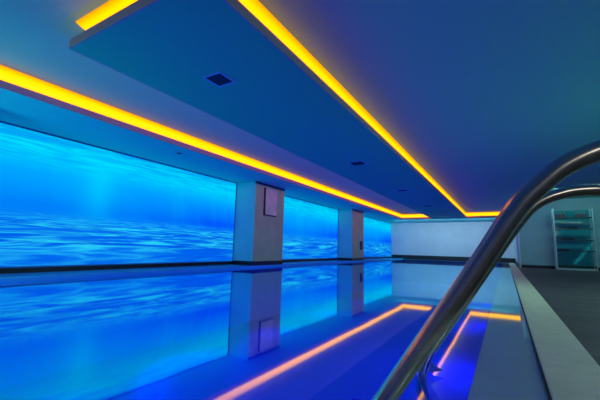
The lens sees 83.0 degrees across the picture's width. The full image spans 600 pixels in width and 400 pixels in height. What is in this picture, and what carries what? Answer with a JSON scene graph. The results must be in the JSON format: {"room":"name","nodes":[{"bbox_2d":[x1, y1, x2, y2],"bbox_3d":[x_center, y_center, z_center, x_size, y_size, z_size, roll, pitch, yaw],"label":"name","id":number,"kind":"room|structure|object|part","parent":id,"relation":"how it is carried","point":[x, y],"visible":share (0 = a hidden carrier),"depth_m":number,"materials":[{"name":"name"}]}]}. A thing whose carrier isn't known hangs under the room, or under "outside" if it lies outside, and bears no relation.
{"room":"indoor swimming pool","nodes":[
{"label":"indoor swimming pool","id":0,"kind":"room"},
{"bbox_2d":[3,122,387,222],"bbox_3d":[-0.604,1.009,12.716,0.240,2.900,27.200,-3,-9,31],"label":"wall","id":1,"kind":"structure","parent":0,"point":[3,122],"depth_m":7.34,"materials":[{"name":"white paint"}]},
{"bbox_2d":[0,122,236,267],"bbox_3d":[-3.517,0.253,7.634,0.045,2.345,6.030,-3,-9,31],"label":"wall mural","id":2,"kind":"object","parent":1,"relation":"attached to","point":[64,202],"visible":1,"depth_m":6.79,"materials":[{"name":"blue"}]},
{"bbox_2d":[0,257,391,273],"bbox_3d":[0.684,2.552,14.443,0.042,0.084,22.500,-3,-9,31],"label":"baseboard","id":3,"kind":"structure","parent":1,"relation":"attached to","point":[98,267],"depth_m":7.03,"materials":[{"name":"black"}]},
{"bbox_2d":[0,259,397,281],"bbox_3d":[-0.277,2.479,12.287,1.090,0.385,27.200,-3,-9,31],"label":"trim","id":4,"kind":"structure","parent":1,"relation":"attached to","point":[117,274],"depth_m":6.60,"materials":[{"name":"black tile"}]},
{"bbox_2d":[0,65,401,216],"bbox_3d":[0.082,-0.606,10.887,0.135,0.178,24.375,-3,-9,31],"label":"light strip","id":5,"kind":"object","parent":1,"relation":"attached to","point":[9,75],"visible":0.83,"depth_m":6.05,"materials":[{"name":"yellow plastic"}]},
{"bbox_2d":[0,80,411,222],"bbox_3d":[0.103,-0.318,12.496,1.814,0.300,27.200,-3,-9,31],"label":"ceiling soffit","id":6,"kind":"structure","parent":1,"relation":"attached to","point":[19,106],"depth_m":6.51,"materials":[{"name":"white paint"}]},
{"bbox_2d":[282,196,337,259],"bbox_3d":[0.332,1.250,13.981,0.045,2.345,5.830,-3,-9,31],"label":"screen","id":7,"kind":"object","parent":1,"relation":"attached to","point":[310,230],"visible":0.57,"depth_m":14.01,"materials":[{"name":"blue"}]},
{"bbox_2d":[364,217,391,257],"bbox_3d":[4.570,2.348,20.968,0.045,2.345,7.500,-3,-9,31],"label":"screen","id":8,"kind":"object","parent":1,"relation":"attached to","point":[377,233],"visible":0.57,"depth_m":21.45,"materials":[{"name":"blue"}]},
{"bbox_2d":[0,258,402,279],"bbox_3d":[-0.276,2.279,12.318,1.080,0.020,27.200,-3,-9,31],"label":"ledge","id":9,"kind":"object","parent":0,"point":[132,270],"visible":0.7,"depth_m":6.73,"materials":[{"name":"stone"}]},
{"bbox_2d":[0,349,475,399],"bbox_3d":[2.990,2.987,10.851,5.990,1.540,25.540,-3,-9,31],"label":"basin","id":10,"kind":"object","parent":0,"point":[237,374],"depth_m":5.27,"materials":[{"name":"blue liquid"}]},
{"bbox_2d":[0,259,541,377],"bbox_3d":[3.218,2.227,11.009,6.218,0.001,25.760,-3,-9,31],"label":"pool water","id":11,"kind":"object","parent":10,"relation":"in","point":[374,307],"visible":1,"depth_m":2.95,"materials":[{"name":"blue liquid"}]},
{"bbox_2d":[467,366,547,399],"bbox_3d":[5.692,2.213,9.358,0.283,0.286,25.500,-3,-9,31],"label":"ledge","id":12,"kind":"object","parent":10,"relation":"attached to","point":[487,383],"visible":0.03,"depth_m":1.52,"materials":[{"name":"tile"}]},
{"bbox_2d":[233,181,284,265],"bbox_3d":[-1.256,0.774,10.659,0.772,2.445,1.544,-3,-9,31],"label":"pillar","id":13,"kind":"structure","parent":0,"point":[258,237],"depth_m":10.11,"materials":[{"name":"paint"}]},
{"bbox_3d":[-1.281,1.927,10.493,0.762,0.115,1.544,-3,-9,31],"label":"baseboard","id":14,"kind":"part","parent":13,"relation":"part of","materials":[{"name":"black"}]},
{"bbox_2d":[263,187,276,216],"bbox_3d":[-0.914,0.080,10.531,0.040,0.850,0.650,-3,-9,31],"label":"framed notice","id":15,"kind":"object","parent":13,"relation":"attached to","point":[270,195],"visible":1,"depth_m":10.48,"materials":[{"name":"grey"}]},
{"bbox_2d":[0,0,599,214],"bbox_3d":[4.433,-0.798,9.945,12.100,0.150,27.600,-3,-9,31],"label":"ceiling","id":16,"kind":"structure","parent":0,"point":[483,95],"depth_m":4.44,"materials":[{"name":"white paint"}]},
{"bbox_2d":[69,0,466,218],"bbox_3d":[3.601,-0.387,11.387,1.855,0.300,19.923,-3,-9,31],"label":"ceiling panel","id":17,"kind":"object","parent":16,"relation":"attached to","point":[167,46],"depth_m":4.03,"materials":[{"name":"paint"}]},
{"bbox_2d":[76,0,136,29],"bbox_3d":[-1.472,-1.760,3.027,1.815,0.178,0.135,-3,-9,31],"label":"light strip","id":18,"kind":"object","parent":17,"relation":"attached to","point":[111,7],"visible":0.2,"depth_m":3.24,"materials":[{"name":"yellow plastic"}]},
{"bbox_2d":[202,71,235,86],"bbox_3d":[-0.937,-1.401,3.951,0.270,0.008,0.270,-3,-9,31],"label":"ceiling vent","id":19,"kind":"object","parent":17,"relation":"attached to","point":[219,79],"visible":1,"depth_m":3.94,"materials":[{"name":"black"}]},
{"bbox_2d":[206,73,232,85],"bbox_3d":[-0.937,-1.401,3.951,0.226,0.006,0.226,-3,-9,31],"label":"grille","id":20,"kind":"object","parent":19,"relation":"attached to","point":[218,79],"depth_m":3.95,"materials":[{"name":"grey metal"}]},
{"bbox_2d":[239,0,465,213],"bbox_3d":[4.319,-0.490,10.959,0.135,0.178,19.868,-3,-9,31],"label":"light strip","id":21,"kind":"object","parent":17,"relation":"attached to","point":[255,7],"visible":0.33,"depth_m":4.22,"materials":[{"name":"yellow plastic"}]},
{"bbox_2d":[348,161,367,165],"bbox_3d":[1.298,-0.822,7.637,0.340,0.008,0.340,-3,-9,31],"label":"ceiling vent","id":22,"kind":"object","parent":17,"relation":"attached to","point":[357,163],"visible":1,"depth_m":7.64,"materials":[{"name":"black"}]},
{"bbox_2d":[401,214,426,217],"bbox_3d":[7.130,0.959,20.669,2.046,0.178,0.135,-3,-9,31],"label":"light strip","id":23,"kind":"object","parent":16,"relation":"attached to","point":[405,215],"visible":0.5,"depth_m":20.80,"materials":[{"name":"yellow plastic"}]},
{"bbox_2d":[465,212,499,215],"bbox_3d":[10.370,0.765,18.735,2.420,0.178,0.135,-3,-9,31],"label":"light strip","id":24,"kind":"object","parent":16,"relation":"attached to","point":[475,213],"visible":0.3,"depth_m":18.87,"materials":[{"name":"yellow plastic"}]},
{"bbox_2d":[338,209,363,260],"bbox_3d":[2.547,1.759,16.930,0.772,2.445,1.564,-3,-9,31],"label":"pillar","id":25,"kind":"structure","parent":0,"point":[350,221],"depth_m":16.36,"materials":[{"name":"paint"}]},
{"bbox_3d":[2.522,2.912,16.764,0.762,0.115,1.564,-3,-9,31],"label":"baseboard","id":26,"kind":"part","parent":25,"relation":"part of","materials":[{"name":"black"}]},
{"bbox_2d":[391,222,515,262],"bbox_3d":[11.381,2.534,21.345,11.800,2.900,0.150,-3,-9,31],"label":"wall","id":27,"kind":"structure","parent":0,"point":[456,239],"depth_m":22.49,"materials":[{"name":"white paint"}]},
{"bbox_2d":[402,215,497,222],"bbox_3d":[9.534,1.103,20.843,6.046,0.300,2.980,-3,-9,31],"label":"trim","id":28,"kind":"structure","parent":27,"relation":"attached to","point":[491,218],"depth_m":20.62,"materials":[{"name":"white paint"}]},
{"bbox_2d":[392,255,515,262],"bbox_3d":[9.634,3.804,22.093,7.430,0.270,0.040,-3,-9,31],"label":"baseboard","id":29,"kind":"structure","parent":27,"relation":"attached to","point":[448,258],"depth_m":22.26,"materials":[{"name":"black"}]},
{"bbox_2d":[509,263,599,399],"bbox_3d":[5.641,2.057,8.740,0.254,0.220,27.160,-3,-9,31],"label":"pool coping","id":30,"kind":"object","parent":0,"point":[570,372],"visible":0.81,"depth_m":1.94,"materials":[{"name":"stone"}]},
{"bbox_2d":[509,265,551,399],"bbox_3d":[5.822,2.149,9.289,0.016,0.200,25.500,-3,-9,31],"label":"trim","id":31,"kind":"structure","parent":30,"relation":"attached to","point":[546,388],"depth_m":1.84,"materials":[{"name":"black"}]},
{"bbox_2d":[514,263,599,365],"bbox_3d":[7.568,1.947,7.613,4.216,0.216,27.200,-3,-9,31],"label":"floor","id":32,"kind":"structure","parent":0,"point":[573,295],"depth_m":4.49,"materials":[{"name":"grey tile"}]},
{"bbox_2d":[371,140,599,399],"bbox_3d":[0.865,0.530,1.170,1.254,1.325,0.954,-1,-8,17],"label":"pool ladder","id":33,"kind":"object","parent":32,"relation":"attached to","point":[416,361],"visible":1,"depth_m":0.86,"materials":[{"name":"metal"}]},
{"bbox_3d":[1.066,0.587,1.538,1.045,1.324,0.052,-1,-8,16],"label":"rail","id":34,"kind":"part","parent":33,"relation":"part of","materials":[{"name":"metal"}]},
{"bbox_2d":[551,207,597,270],"bbox_3d":[10.301,1.474,12.785,1.193,2.300,0.490,-3,-9,31],"label":"shelf unit","id":35,"kind":"object","parent":32,"relation":"on","point":[552,210],"visible":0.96,"depth_m":12.66,"materials":[{"name":"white metal"}]},
{"bbox_3d":[9.925,1.534,13.270,0.045,2.300,0.040,-3,-9,31],"label":"post","id":36,"kind":"part","parent":35,"relation":"part of","materials":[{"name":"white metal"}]},
{"bbox_3d":[9.694,1.474,12.888,0.045,2.300,0.040,-3,-9,31],"label":"post","id":37,"kind":"part","parent":35,"relation":"part of","materials":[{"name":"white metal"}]},
{"bbox_3d":[10.326,0.692,12.887,1.116,0.036,0.440,-3,-9,31],"label":"shelf","id":38,"kind":"part","parent":35,"relation":"part of","materials":[{"name":"clear glass"}]},
{"bbox_3d":[10.315,1.107,12.828,1.116,0.036,0.440,-3,-9,31],"label":"shelf","id":39,"kind":"part","parent":35,"relation":"part of","materials":[{"name":"clear glass"}]},
{"bbox_3d":[10.305,1.523,12.769,1.116,0.036,0.440,-3,-9,31],"label":"shelf","id":40,"kind":"part","parent":35,"relation":"part of","materials":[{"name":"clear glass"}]},
{"bbox_3d":[10.295,1.919,12.713,1.116,0.036,0.440,-3,-9,31],"label":"shelf","id":41,"kind":"part","parent":35,"relation":"part of","materials":[{"name":"clear glass"}]},
{"bbox_3d":[10.281,2.453,12.637,1.116,0.036,0.440,-3,-9,31],"label":"shelf","id":42,"kind":"part","parent":35,"relation":"part of","materials":[{"name":"clear glass"}]},
{"bbox_3d":[10.916,1.475,12.677,0.028,2.300,0.040,-3,-9,31],"label":"post","id":43,"kind":"part","parent":35,"relation":"part of","materials":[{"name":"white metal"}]},
{"bbox_3d":[10.685,1.415,12.296,0.028,2.300,0.040,-3,-9,31],"label":"post","id":44,"kind":"part","parent":35,"relation":"part of","materials":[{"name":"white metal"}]},
{"bbox_2d":[515,197,599,268],"bbox_3d":[12.793,1.848,16.260,4.100,2.900,7.200,-3,-9,31],"label":"wall","id":45,"kind":"structure","parent":0,"point":[536,236],"depth_m":13.52,"materials":[{"name":"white paint"}]},
{"bbox_2d":[516,233,520,266],"bbox_3d":[9.821,1.579,15.314,0.060,2.780,2.530,-3,-9,31],"label":"trim","id":46,"kind":"structure","parent":45,"relation":"attached to","point":[518,246],"depth_m":14.18,"materials":[{"name":"white"}]},
{"bbox_2d":[515,261,599,270],"bbox_3d":[12.741,3.109,16.076,4.130,0.110,7.230,-3,-9,31],"label":"baseboard","id":47,"kind":"structure","parent":45,"relation":"attached to","point":[517,263],"depth_m":13.58,"materials":[{"name":"black"}]}
]}

